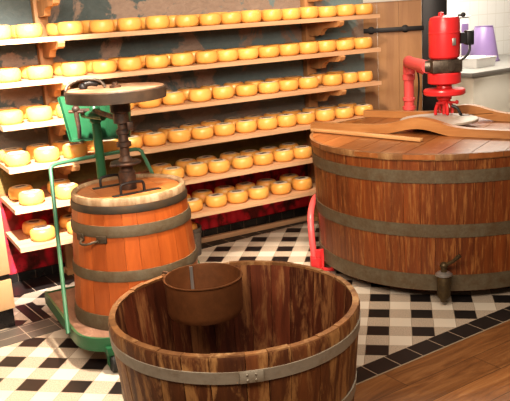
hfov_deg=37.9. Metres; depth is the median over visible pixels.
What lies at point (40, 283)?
trim
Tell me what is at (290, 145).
cheese
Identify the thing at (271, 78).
cheese
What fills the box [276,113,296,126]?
cheese
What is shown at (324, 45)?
cheese
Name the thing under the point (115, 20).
cheese
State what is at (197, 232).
metal bucket
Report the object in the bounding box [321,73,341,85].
cheese
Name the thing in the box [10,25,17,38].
cheese
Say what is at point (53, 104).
cheese
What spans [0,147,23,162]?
cheese
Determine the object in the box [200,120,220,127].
cheese
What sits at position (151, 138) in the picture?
cheese
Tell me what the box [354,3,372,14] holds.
cheese
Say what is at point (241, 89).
cheese
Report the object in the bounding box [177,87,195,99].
cheese
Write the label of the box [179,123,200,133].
cheese
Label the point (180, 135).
cheese
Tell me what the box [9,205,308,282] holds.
baseboard
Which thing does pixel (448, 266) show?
tap
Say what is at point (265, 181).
cheese
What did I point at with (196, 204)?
cheese
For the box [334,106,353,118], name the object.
cheese
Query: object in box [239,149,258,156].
cheese
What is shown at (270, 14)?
cheese
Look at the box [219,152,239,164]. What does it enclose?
cheese
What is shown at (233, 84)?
cheese
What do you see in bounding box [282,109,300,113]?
cheese
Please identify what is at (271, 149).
cheese
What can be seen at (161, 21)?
cheese
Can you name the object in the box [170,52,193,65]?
cheese
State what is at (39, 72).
cheese
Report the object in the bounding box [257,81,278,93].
cheese
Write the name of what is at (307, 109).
cheese
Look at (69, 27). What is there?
cheese
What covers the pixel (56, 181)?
cheese
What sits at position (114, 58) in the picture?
cheese
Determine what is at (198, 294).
copper pot
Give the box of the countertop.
[461,54,509,77]
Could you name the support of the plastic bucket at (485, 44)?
on the countertop
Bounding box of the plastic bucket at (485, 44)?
[469,25,499,61]
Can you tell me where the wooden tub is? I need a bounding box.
[108,260,360,400]
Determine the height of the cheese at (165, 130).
0.073 m
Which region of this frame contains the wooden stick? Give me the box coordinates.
[310,128,423,141]
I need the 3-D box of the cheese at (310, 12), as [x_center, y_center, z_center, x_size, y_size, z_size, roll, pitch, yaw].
[0.347,-1.229,4.852,0.138,0.076,0.138,5,17,32]
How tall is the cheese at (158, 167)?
0.073 m
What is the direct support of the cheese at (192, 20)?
on the shelf board at (353, 17)
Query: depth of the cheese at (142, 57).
4.48 m
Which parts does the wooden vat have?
lid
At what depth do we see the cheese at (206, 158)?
4.82 m
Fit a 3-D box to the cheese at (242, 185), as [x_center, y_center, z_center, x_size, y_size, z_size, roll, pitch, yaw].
[-0.066,-0.081,5.040,0.143,0.073,0.143,-15,18,-39]
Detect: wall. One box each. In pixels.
[0,0,365,274]
[377,0,509,89]
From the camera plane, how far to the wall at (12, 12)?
4.83 m
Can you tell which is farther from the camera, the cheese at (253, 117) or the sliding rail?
the sliding rail
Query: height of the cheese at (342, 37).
0.076 m
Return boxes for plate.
[400,113,478,130]
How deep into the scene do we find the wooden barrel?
3.33 m
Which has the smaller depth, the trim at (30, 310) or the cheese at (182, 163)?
the trim at (30, 310)
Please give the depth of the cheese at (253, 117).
4.93 m
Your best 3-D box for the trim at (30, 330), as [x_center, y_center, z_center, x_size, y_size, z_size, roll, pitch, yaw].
[-1.462,0.740,3.598,1.060,0.004,0.200,-13,17,-34]
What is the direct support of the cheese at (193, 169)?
on the shelf board at (15, 207)
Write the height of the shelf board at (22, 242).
0.026 m
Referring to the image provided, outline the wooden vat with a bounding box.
[310,104,509,302]
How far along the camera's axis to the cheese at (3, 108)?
4.16 m
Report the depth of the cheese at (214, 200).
4.72 m
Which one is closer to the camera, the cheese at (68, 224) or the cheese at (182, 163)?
the cheese at (68, 224)
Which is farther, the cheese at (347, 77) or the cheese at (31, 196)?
the cheese at (347, 77)
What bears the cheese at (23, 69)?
on the shelf board at (55, 79)
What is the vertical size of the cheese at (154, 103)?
0.073 m
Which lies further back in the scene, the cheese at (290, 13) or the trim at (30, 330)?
the cheese at (290, 13)
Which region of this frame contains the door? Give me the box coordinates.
[363,0,421,110]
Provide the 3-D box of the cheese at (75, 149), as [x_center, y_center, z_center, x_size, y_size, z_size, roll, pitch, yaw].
[-1.035,-0.289,4.264,0.143,0.077,0.143,-11,16,-28]
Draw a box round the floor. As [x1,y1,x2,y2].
[0,221,509,400]
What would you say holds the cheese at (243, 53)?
on the shelf board at (55, 79)
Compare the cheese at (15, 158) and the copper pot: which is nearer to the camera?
the copper pot
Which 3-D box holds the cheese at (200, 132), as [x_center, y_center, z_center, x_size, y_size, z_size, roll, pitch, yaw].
[-0.330,-0.423,4.632,0.143,0.071,0.143,-13,17,-33]
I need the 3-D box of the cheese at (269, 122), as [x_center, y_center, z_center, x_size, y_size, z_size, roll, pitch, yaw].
[0.077,-0.506,4.849,0.143,0.075,0.143,-4,14,-3]
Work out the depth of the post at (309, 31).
5.16 m
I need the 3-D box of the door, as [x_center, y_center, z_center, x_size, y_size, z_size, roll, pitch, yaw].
[1.001,-1.421,5.417,0.418,3.000,0.040,-1,14,9]
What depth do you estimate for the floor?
3.43 m
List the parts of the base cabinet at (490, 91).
door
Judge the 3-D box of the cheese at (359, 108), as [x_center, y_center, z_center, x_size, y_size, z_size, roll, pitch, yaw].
[0.757,-0.636,5.204,0.143,0.072,0.143,7,17,36]
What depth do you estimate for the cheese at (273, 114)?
5.00 m
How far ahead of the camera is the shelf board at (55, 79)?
4.38 m
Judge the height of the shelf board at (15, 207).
0.026 m
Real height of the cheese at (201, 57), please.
0.074 m
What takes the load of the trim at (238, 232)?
attached to the wall at (12, 12)
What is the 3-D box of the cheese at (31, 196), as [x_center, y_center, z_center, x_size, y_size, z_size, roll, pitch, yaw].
[-1.263,-0.019,4.192,0.143,0.072,0.143,-6,14,-8]
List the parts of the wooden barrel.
crank knob, handle, lid handle, lid, lid handle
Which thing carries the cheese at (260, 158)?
on the shelf board at (15, 207)
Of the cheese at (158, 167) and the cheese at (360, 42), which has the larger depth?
the cheese at (360, 42)
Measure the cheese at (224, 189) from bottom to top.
0.076 m
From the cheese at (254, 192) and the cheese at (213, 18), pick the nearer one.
the cheese at (213, 18)
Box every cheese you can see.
[0,25,11,39]
[0,68,21,82]
[0,107,16,110]
[0,109,23,124]
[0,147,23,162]
[3,151,29,166]
[8,184,32,200]
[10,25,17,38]
[15,23,42,37]
[18,189,44,204]
[19,65,38,78]
[19,104,42,118]
[22,219,46,235]
[26,65,52,79]
[26,106,52,121]
[26,143,49,158]
[30,225,54,241]
[33,146,59,161]
[46,23,60,35]
[47,179,69,193]
[48,101,58,115]
[52,61,74,74]
[52,140,72,154]
[55,182,77,198]
[56,104,62,117]
[57,21,83,35]
[59,213,71,228]
[61,62,86,75]
[62,142,87,157]
[66,219,71,233]
[81,20,91,33]
[83,59,103,72]
[84,141,93,150]
[89,19,114,32]
[91,60,116,73]
[103,139,118,151]
[108,57,123,69]
[113,19,118,31]
[117,17,141,30]
[117,57,141,70]
[128,135,142,147]
[131,129,152,136]
[135,54,154,67]
[137,98,160,107]
[140,17,147,29]
[142,132,165,145]
[145,15,169,28]
[145,55,168,68]
[151,163,171,173]
[157,126,178,139]
[159,53,172,64]
[161,166,183,177]
[162,91,184,104]
[167,128,190,142]
[168,15,177,27]
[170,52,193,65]
[175,14,198,26]
[175,158,196,172]
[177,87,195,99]
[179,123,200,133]
[184,50,202,62]
[185,162,207,176]
[187,198,202,211]
[188,88,211,101]
[191,126,212,139]
[191,221,197,229]
[192,189,212,202]
[195,50,217,63]
[196,155,216,163]
[199,13,220,25]
[200,84,219,96]
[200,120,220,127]
[205,193,226,207]
[207,159,229,172]
[211,86,233,98]
[213,122,234,135]
[214,185,234,194]
[217,49,237,61]
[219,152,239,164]
[220,12,241,23]
[223,81,243,94]
[224,117,243,124]
[226,189,247,203]
[231,155,252,168]
[235,84,256,95]
[235,119,256,132]
[235,182,254,190]
[237,47,258,59]
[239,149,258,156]
[240,10,261,22]
[244,80,263,91]
[244,115,262,120]
[245,45,263,56]
[247,185,268,198]
[252,152,273,164]
[256,116,277,129]
[256,178,275,190]
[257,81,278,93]
[258,46,278,57]
[259,146,278,153]
[261,9,281,21]
[263,112,282,116]
[265,77,283,80]
[270,181,290,194]
[273,148,293,161]
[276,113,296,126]
[277,79,298,90]
[278,43,299,55]
[279,142,298,148]
[279,173,298,186]
[281,8,300,19]
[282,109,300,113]
[284,76,301,79]
[291,176,311,190]
[292,145,311,158]
[295,112,314,123]
[298,41,318,53]
[298,76,318,88]
[299,6,318,18]
[302,107,320,112]
[309,73,326,84]
[314,108,334,120]
[316,40,335,51]
[318,6,336,17]
[320,105,337,108]
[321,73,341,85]
[326,70,344,74]
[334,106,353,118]
[335,39,354,50]
[336,4,354,15]
[338,37,355,39]
[338,102,356,107]
[342,72,357,82]
[353,37,371,48]
[353,104,372,115]
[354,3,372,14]
[357,71,372,81]
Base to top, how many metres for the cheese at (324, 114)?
0.078 m
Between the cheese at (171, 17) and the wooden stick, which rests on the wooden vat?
the wooden stick
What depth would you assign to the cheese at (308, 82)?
4.88 m
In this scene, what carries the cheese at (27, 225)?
on the shelf board at (22, 242)
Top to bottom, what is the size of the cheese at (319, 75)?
0.075 m
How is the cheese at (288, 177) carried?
on the shelf board at (22, 242)
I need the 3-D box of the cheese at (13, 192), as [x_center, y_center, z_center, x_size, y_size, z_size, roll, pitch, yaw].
[-1.362,-0.047,4.320,0.143,0.076,0.143,10,19,43]
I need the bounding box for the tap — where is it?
[435,254,461,302]
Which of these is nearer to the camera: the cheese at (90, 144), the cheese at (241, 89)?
the cheese at (90, 144)
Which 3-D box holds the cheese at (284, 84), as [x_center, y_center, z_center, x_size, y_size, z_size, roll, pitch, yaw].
[0.215,-0.759,4.875,0.143,0.071,0.143,-7,14,-13]
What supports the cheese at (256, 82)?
on the shelf board at (55, 120)
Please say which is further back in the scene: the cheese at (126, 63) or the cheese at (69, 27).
the cheese at (126, 63)
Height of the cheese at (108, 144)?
0.074 m
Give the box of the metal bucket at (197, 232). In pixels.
[193,223,201,255]
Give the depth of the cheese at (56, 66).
4.25 m
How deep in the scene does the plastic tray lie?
6.81 m
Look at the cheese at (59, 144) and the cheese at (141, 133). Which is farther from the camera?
the cheese at (141, 133)
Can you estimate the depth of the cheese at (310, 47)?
4.83 m
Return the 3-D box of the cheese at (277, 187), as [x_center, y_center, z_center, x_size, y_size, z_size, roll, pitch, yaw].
[0.173,-0.086,4.996,0.143,0.075,0.143,-12,16,-30]
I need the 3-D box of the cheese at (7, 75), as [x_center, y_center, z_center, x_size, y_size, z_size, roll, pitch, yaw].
[-1.337,-0.677,4.013,0.143,0.071,0.143,-7,14,-13]
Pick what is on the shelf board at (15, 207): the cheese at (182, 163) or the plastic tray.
the cheese at (182, 163)
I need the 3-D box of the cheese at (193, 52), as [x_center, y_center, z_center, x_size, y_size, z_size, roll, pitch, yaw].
[-0.387,-0.909,4.689,0.143,0.075,0.143,8,18,39]
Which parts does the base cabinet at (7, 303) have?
door, drawer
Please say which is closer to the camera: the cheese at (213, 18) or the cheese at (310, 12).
the cheese at (213, 18)
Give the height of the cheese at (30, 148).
0.075 m
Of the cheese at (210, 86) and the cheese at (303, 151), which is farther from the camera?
the cheese at (303, 151)
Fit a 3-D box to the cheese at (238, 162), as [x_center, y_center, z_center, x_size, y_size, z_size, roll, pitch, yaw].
[-0.083,-0.248,4.809,0.143,0.071,0.143,-13,17,-33]
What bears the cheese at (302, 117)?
on the shelf board at (33, 165)
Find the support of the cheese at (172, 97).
on the shelf board at (55, 120)
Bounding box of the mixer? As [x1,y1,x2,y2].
[307,12,491,270]
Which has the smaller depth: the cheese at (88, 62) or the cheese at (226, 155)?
the cheese at (88, 62)
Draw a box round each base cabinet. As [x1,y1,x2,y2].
[0,209,14,329]
[448,72,509,111]
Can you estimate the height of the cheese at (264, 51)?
0.070 m
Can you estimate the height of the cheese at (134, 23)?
0.075 m
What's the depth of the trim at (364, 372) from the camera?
3.36 m
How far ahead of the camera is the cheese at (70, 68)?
4.13 m
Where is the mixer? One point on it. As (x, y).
(443, 68)
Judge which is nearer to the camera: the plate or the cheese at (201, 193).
the plate
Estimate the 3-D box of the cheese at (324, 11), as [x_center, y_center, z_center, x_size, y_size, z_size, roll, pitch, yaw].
[0.474,-1.250,4.914,0.140,0.071,0.140,-8,15,-17]
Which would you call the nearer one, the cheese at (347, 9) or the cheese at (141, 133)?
the cheese at (141, 133)
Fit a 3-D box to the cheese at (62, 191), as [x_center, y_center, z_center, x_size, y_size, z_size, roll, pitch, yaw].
[-1.083,-0.055,4.280,0.143,0.078,0.143,9,19,41]
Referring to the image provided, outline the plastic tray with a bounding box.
[459,55,496,68]
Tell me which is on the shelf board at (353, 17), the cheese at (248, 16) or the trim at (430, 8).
the cheese at (248, 16)
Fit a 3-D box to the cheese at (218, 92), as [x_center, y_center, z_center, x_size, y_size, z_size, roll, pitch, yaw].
[-0.201,-0.677,4.644,0.143,0.075,0.143,-15,18,-39]
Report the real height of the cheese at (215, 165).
0.075 m
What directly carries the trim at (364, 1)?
attached to the door
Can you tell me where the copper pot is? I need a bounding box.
[162,262,242,325]
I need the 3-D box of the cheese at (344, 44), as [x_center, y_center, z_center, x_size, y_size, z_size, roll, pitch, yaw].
[0.603,-1.055,5.027,0.142,0.070,0.142,-5,14,-7]
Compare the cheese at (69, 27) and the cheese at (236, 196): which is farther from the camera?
the cheese at (236, 196)
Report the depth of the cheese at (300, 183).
5.02 m
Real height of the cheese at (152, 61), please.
0.074 m
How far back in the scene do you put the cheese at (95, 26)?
4.16 m
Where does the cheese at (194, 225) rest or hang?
in the metal bucket at (197, 232)
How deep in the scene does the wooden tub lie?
2.43 m
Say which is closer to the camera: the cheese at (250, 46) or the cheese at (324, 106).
the cheese at (250, 46)
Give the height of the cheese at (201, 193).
0.075 m
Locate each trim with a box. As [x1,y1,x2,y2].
[0,317,63,347]
[12,221,306,296]
[15,302,50,321]
[63,215,306,272]
[356,306,509,383]
[363,0,404,2]
[422,0,446,110]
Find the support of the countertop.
on the base cabinet at (490, 91)
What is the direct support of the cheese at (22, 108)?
on the shelf board at (55, 120)
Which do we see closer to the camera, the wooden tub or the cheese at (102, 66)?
the wooden tub
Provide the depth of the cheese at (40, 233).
4.21 m
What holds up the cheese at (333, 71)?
on the shelf board at (55, 120)
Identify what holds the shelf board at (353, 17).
on the post at (41, 9)
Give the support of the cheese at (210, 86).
on the shelf board at (55, 120)
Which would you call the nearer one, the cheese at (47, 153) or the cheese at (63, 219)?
the cheese at (47, 153)
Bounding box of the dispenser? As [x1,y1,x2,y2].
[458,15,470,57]
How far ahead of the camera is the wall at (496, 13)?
8.07 m
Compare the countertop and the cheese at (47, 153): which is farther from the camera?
the countertop
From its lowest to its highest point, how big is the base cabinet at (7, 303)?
0.872 m
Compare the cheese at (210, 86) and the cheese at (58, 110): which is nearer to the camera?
the cheese at (58, 110)
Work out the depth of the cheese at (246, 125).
4.72 m
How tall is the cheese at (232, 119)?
0.076 m
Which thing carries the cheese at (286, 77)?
on the shelf board at (55, 120)
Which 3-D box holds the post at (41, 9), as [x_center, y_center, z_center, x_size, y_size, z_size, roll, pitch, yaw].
[-1.113,-0.341,4.323,0.100,1.700,0.441,-11,16,-27]
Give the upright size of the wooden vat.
0.872 m
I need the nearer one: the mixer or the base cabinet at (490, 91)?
the mixer
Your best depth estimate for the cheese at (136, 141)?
4.38 m
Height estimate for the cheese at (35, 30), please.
0.074 m
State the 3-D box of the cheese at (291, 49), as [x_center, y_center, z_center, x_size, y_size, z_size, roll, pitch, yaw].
[0.218,-0.980,4.819,0.143,0.074,0.143,-9,15,-20]
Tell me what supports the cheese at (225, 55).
on the shelf board at (55, 79)
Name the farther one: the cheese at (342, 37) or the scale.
the cheese at (342, 37)
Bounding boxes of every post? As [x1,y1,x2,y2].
[30,0,79,274]
[300,0,345,220]
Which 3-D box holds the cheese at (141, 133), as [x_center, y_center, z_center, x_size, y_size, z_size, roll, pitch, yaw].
[-0.701,-0.398,4.616,0.143,0.075,0.143,-14,17,-35]
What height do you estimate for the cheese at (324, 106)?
0.071 m
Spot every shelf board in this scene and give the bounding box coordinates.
[0,14,379,44]
[0,48,380,88]
[0,80,381,131]
[0,115,364,173]
[0,156,312,214]
[6,176,315,252]
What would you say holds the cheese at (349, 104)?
on the shelf board at (33, 165)
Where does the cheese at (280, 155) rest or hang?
on the shelf board at (15, 207)
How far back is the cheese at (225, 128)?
4.66 m
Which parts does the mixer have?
arm, motor, lever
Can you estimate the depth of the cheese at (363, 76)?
5.11 m
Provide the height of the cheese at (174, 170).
0.071 m
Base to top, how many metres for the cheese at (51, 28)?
0.072 m
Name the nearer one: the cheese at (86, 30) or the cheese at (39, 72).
the cheese at (39, 72)
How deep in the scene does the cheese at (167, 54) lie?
4.55 m
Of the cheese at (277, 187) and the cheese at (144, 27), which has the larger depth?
the cheese at (277, 187)
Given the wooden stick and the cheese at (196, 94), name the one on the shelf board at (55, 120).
the cheese at (196, 94)
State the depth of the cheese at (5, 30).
3.90 m
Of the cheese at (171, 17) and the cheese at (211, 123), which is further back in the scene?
the cheese at (211, 123)
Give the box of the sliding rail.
[364,25,423,34]
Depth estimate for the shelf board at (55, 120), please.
4.53 m
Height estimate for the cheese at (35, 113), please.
0.076 m
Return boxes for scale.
[44,96,199,371]
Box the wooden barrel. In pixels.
[64,78,197,330]
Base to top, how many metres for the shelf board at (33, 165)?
0.026 m
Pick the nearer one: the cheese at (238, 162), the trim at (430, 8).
the cheese at (238, 162)
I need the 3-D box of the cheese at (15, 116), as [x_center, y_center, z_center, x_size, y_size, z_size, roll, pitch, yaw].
[-1.338,-0.455,4.053,0.143,0.072,0.143,-13,17,-32]
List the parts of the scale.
lever, frame, arm, handle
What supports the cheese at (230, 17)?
on the shelf board at (353, 17)

